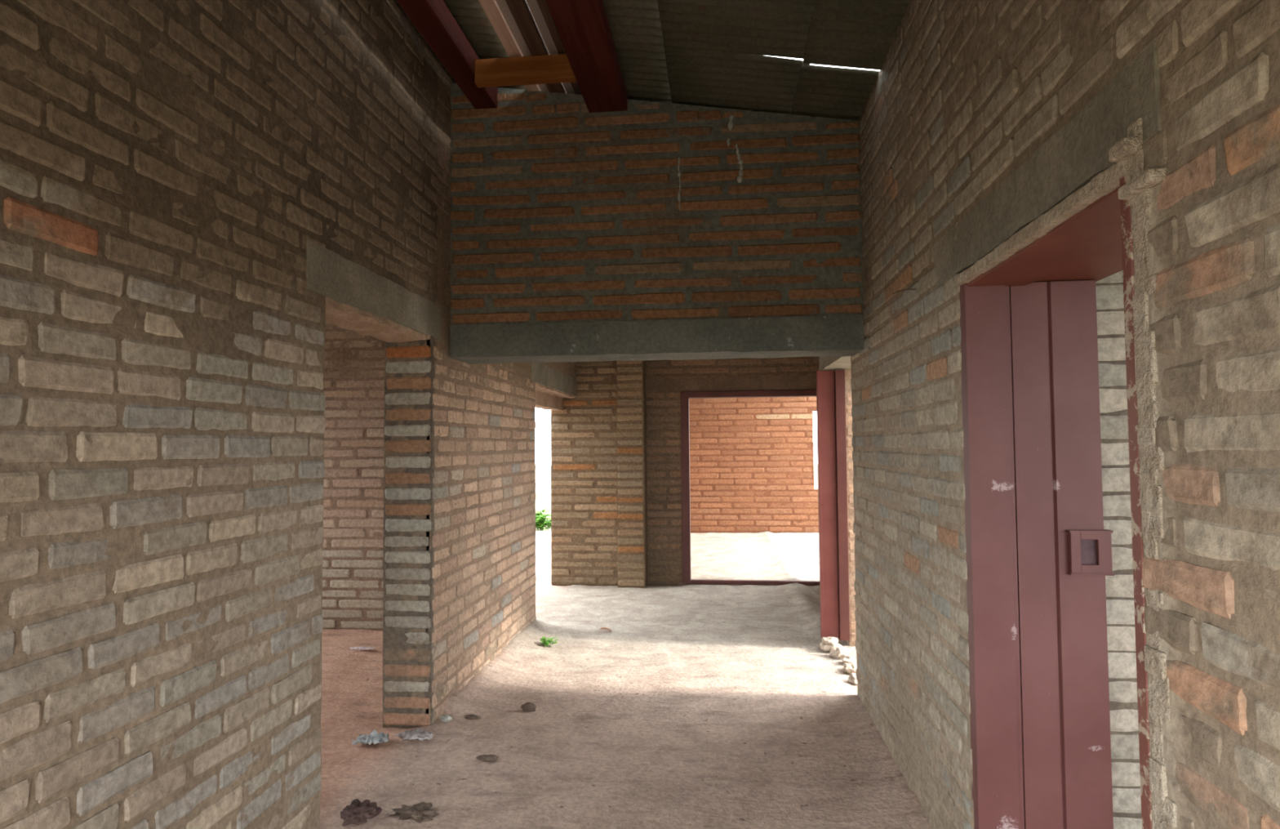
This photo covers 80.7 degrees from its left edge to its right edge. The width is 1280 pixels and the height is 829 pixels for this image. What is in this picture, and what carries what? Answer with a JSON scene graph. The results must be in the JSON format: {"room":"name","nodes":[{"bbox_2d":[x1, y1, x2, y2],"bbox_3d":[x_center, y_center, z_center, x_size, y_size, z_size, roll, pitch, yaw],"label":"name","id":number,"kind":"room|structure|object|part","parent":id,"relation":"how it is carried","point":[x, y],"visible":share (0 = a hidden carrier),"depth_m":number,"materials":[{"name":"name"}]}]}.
{"room":"unfinished house hallway","nodes":[
{"label":"unfinished house hallway","id":0,"kind":"room"},
{"bbox_2d":[0,0,576,828],"bbox_3d":[-1.280,-0.155,3.939,0.283,3.692,8.650,-1,-2,6],"label":"wall","id":1,"kind":"structure","parent":0,"point":[191,191],"depth_m":2.32,"materials":[{"name":"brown brick"}]},
{"bbox_2d":[321,323,384,630],"bbox_3d":[-2.703,0.344,6.428,3.080,2.920,0.260,-1,-2,6],"label":"wall","id":2,"kind":"structure","parent":0,"point":[353,544],"depth_m":6.26,"materials":[{"name":"brown brick"}]},
{"bbox_2d":[320,530,933,828],"bbox_3d":[0.300,1.722,6.038,9.500,0.113,14.200,-1,-2,6],"label":"floor","id":3,"kind":"structure","parent":0,"point":[701,705],"depth_m":4.08,"materials":[{"name":"grey concrete"}]},
{"bbox_2d":[340,798,382,826],"bbox_3d":[-1.140,1.625,3.061,0.152,0.096,0.152,-1,-2,6],"label":"lump","id":4,"kind":"object","parent":3,"relation":"on","point":[357,812],"visible":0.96,"depth_m":3.03,"materials":[{"name":"brown soil"}]},
{"bbox_2d":[348,645,374,649],"bbox_3d":[-2.069,1.736,5.602,0.193,0.019,0.059,0,-2,0],"label":"paper scrap","id":5,"kind":"object","parent":3,"relation":"on","point":[360,646],"visible":1,"depth_m":5.59,"materials":[{"name":"white paper"}]},
{"bbox_2d":[351,728,389,744],"bbox_3d":[-1.364,1.630,3.821,0.184,0.057,0.116,0,-2,-5],"label":"scrap","id":6,"kind":"object","parent":3,"relation":"on","point":[374,736],"visible":1,"depth_m":3.80,"materials":[{"name":"grey paper"}]},
{"bbox_2d":[387,800,439,822],"bbox_3d":[-0.927,1.635,3.085,0.201,0.043,0.176,1,-3,-23],"label":"lump","id":7,"kind":"object","parent":3,"relation":"on","point":[420,811],"visible":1,"depth_m":3.07,"materials":[{"name":"brown soil"}]},
{"bbox_2d":[395,727,433,740],"bbox_3d":[-1.161,1.638,3.879,0.199,0.050,0.090,-1,-2,12],"label":"scrap","id":8,"kind":"object","parent":3,"relation":"on","point":[421,734],"visible":1,"depth_m":3.86,"materials":[{"name":"grey paper"}]},
{"bbox_2d":[440,713,452,721],"bbox_3d":[-1.057,1.656,4.111,0.066,0.041,0.046,-1,-2,6],"label":"pebble","id":9,"kind":"object","parent":3,"relation":"on","point":[446,717],"visible":1,"depth_m":4.10,"materials":[{"name":"grey stone"}]},
{"bbox_2d":[464,713,480,719],"bbox_3d":[-0.930,1.680,4.175,0.104,0.034,0.047,-1,-2,6],"label":"clod","id":10,"kind":"object","parent":3,"relation":"on","point":[471,716],"visible":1,"depth_m":4.16,"materials":[{"name":"brown soil"}]},
{"bbox_2d":[475,754,498,760],"bbox_3d":[-0.736,1.656,3.634,0.111,0.027,0.055,-1,-2,6],"label":"flat stone","id":11,"kind":"object","parent":3,"relation":"on","point":[482,757],"visible":1,"depth_m":3.62,"materials":[{"name":"stone"}]},
{"bbox_2d":[520,701,536,711],"bbox_3d":[-0.636,1.671,4.308,0.091,0.055,0.065,-1,-2,6],"label":"clod","id":12,"kind":"object","parent":3,"relation":"on","point":[527,706],"visible":1,"depth_m":4.29,"materials":[{"name":"brown soil"}]},
{"bbox_2d":[540,635,558,646],"bbox_3d":[-0.683,1.710,5.670,0.140,0.079,0.132,0,-2,-17],"label":"weed","id":13,"kind":"object","parent":3,"relation":"on","point":[548,640],"visible":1,"depth_m":5.65,"materials":[{"name":"green plant"}]},
{"bbox_2d":[819,635,841,651],"bbox_3d":[1.404,1.687,5.531,0.158,0.107,0.202,-1,-2,6],"label":"lump","id":14,"kind":"object","parent":3,"relation":"on","point":[827,642],"visible":0.78,"depth_m":5.50,"materials":[{"name":"beige stone"}]},
{"bbox_2d":[830,645,848,658],"bbox_3d":[1.414,1.692,5.342,0.128,0.098,0.157,-1,-2,6],"label":"lump","id":15,"kind":"object","parent":3,"relation":"on","point":[837,652],"visible":0.87,"depth_m":5.31,"materials":[{"name":"white stone"}]},
{"bbox_2d":[840,653,854,663],"bbox_3d":[1.429,1.687,5.168,0.094,0.079,0.133,-1,-2,6],"label":"lump","id":16,"kind":"object","parent":3,"relation":"on","point":[846,657],"visible":0.73,"depth_m":5.14,"materials":[{"name":"white stone"}]},
{"bbox_2d":[841,660,857,674],"bbox_3d":[1.395,1.677,4.981,0.117,0.084,0.149,-1,-2,6],"label":"lump","id":17,"kind":"object","parent":3,"relation":"on","point":[850,667],"visible":0.83,"depth_m":4.94,"materials":[{"name":"white stone"}]},
{"bbox_2d":[848,671,857,684],"bbox_3d":[1.364,1.668,4.765,0.102,0.061,0.107,1,-3,-27],"label":"lump","id":18,"kind":"object","parent":3,"relation":"on","point":[852,677],"visible":0.57,"depth_m":4.74,"materials":[{"name":"white stone"}]},
{"bbox_2d":[393,0,910,120],"bbox_3d":[0.235,-1.506,6.274,10.001,1.062,14.602,-1,-2,6],"label":"ceiling","id":19,"kind":"structure","parent":0,"point":[706,53],"depth_m":3.71,"materials":[{"name":"grey metal"}]},
{"bbox_2d":[395,0,497,109],"bbox_3d":[-1.147,-1.946,2.070,0.135,0.125,4.820,-1,-2,6],"label":"roof beam","id":20,"kind":"structure","parent":19,"relation":"attached to","point":[433,19],"depth_m":3.75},
{"bbox_2d":[478,0,541,91],"bbox_3d":[-0.385,-1.803,6.628,0.070,0.020,14.050,-1,-2,6],"label":"plank","id":21,"kind":"object","parent":19,"relation":"attached to","point":[491,7],"visible":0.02,"depth_m":3.75,"materials":[{"name":"wood"}]},
{"bbox_2d":[505,0,566,93],"bbox_3d":[-0.251,-1.797,6.614,0.080,0.035,14.050,-1,-2,6],"label":"plank","id":22,"kind":"object","parent":19,"relation":"attached to","point":[520,11],"visible":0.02,"depth_m":3.73,"materials":[{"name":"brown wood"}]},
{"bbox_2d":[545,0,628,112],"bbox_3d":[-0.431,-1.884,1.992,0.225,0.095,4.820,-1,-2,6],"label":"roof beam","id":23,"kind":"structure","parent":19,"relation":"attached to","point":[582,26],"depth_m":3.68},
{"bbox_2d":[475,53,576,88],"bbox_3d":[-0.606,-1.819,3.988,0.540,0.130,0.055,-1,-2,6],"label":"timber noggin","id":24,"kind":"object","parent":23,"relation":"attached to","point":[548,68],"visible":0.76,"depth_m":3.96,"materials":[{"name":"brown wood"}]},
{"bbox_2d":[449,83,863,364],"bbox_3d":[0.072,-1.148,4.440,2.354,1.634,0.341,-1,-2,6],"label":"wall","id":25,"kind":"structure","parent":0,"point":[648,230],"depth_m":4.28,"materials":[{"name":"brown brick"}]},
{"bbox_2d":[551,356,818,587],"bbox_3d":[0.825,-0.001,8.226,3.590,3.700,0.539,-1,-2,6],"label":"wall","id":26,"kind":"structure","parent":0,"point":[616,477],"depth_m":8.20,"materials":[{"name":"brown brick"}]},
{"bbox_2d":[680,389,819,585],"bbox_3d":[1.244,0.790,8.205,1.580,2.092,0.150,-1,-2,6],"label":"door frame","id":27,"kind":"structure","parent":26,"relation":"in","point":[685,396],"depth_m":8.19,"materials":[{"name":"red paint"}]},
{"bbox_3d":[1.260,1.814,8.137,1.530,0.040,0.060,-1,-2,6],"label":"sill","id":28,"kind":"part","parent":27,"relation":"part of","materials":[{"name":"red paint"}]},
{"bbox_2d":[688,396,818,533],"bbox_3d":[2.325,0.524,13.043,4.900,3.020,0.270,-1,-2,6],"label":"wall","id":29,"kind":"structure","parent":0,"point":[752,459],"depth_m":12.94,"materials":[{"name":"orange brick"}]},
{"bbox_2d":[818,0,1279,828],"bbox_3d":[1.555,-0.006,3.721,0.832,3.332,8.830,-1,-2,6],"label":"wall","id":30,"kind":"structure","parent":0,"point":[986,126],"depth_m":1.48,"materials":[{"name":"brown brick"}]},
{"bbox_2d":[816,369,849,639],"bbox_3d":[1.454,0.673,5.678,0.205,2.016,0.072,-1,-2,6],"label":"door","id":31,"kind":"structure","parent":30,"relation":"in","point":[830,384],"depth_m":5.66,"materials":[{"name":"red paint"}]},
{"bbox_2d":[892,288,915,293],"bbox_3d":[1.089,-0.507,3.112,0.029,0.025,0.193,0,-2,-14],"label":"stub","id":32,"kind":"object","parent":30,"relation":"attached to","point":[904,289],"visible":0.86,"depth_m":3.10,"materials":[{"name":"grey metal"}]},
{"bbox_2d":[959,172,1152,828],"bbox_3d":[1.228,0.549,1.937,0.443,2.042,1.100,-1,-2,6],"label":"door","id":33,"kind":"structure","parent":30,"relation":"in","point":[1038,557],"depth_m":2.40,"materials":[{"name":"metal"}]},
{"bbox_2d":[1095,270,1142,828],"bbox_3d":[2.959,-0.023,2.528,3.040,3.246,0.261,-1,-2,6],"label":"wall","id":34,"kind":"structure","parent":0,"point":[1117,513],"depth_m":2.53,"materials":[{"name":"beige brick"}]},
{"label":"outside","id":35,"kind":"structure","parent":0,"visible":0},
{"bbox_2d":[535,463,817,530],"bbox_3d":[0.013,1.587,-0.065,120.000,0.033,120.000,-1,-2,6],"label":"ground","id":36,"kind":"structure","parent":35,"point":[543,473],"depth_m":29.12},
{"bbox_2d":[535,508,551,530],"bbox_3d":[-1.817,1.949,13.768,0.742,0.446,0.784,-1,-2,6],"label":"clump","id":37,"kind":"object","parent":36,"relation":"on","point":[540,522],"visible":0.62,"depth_m":13.73,"materials":[{"name":"green plant"}]}
]}

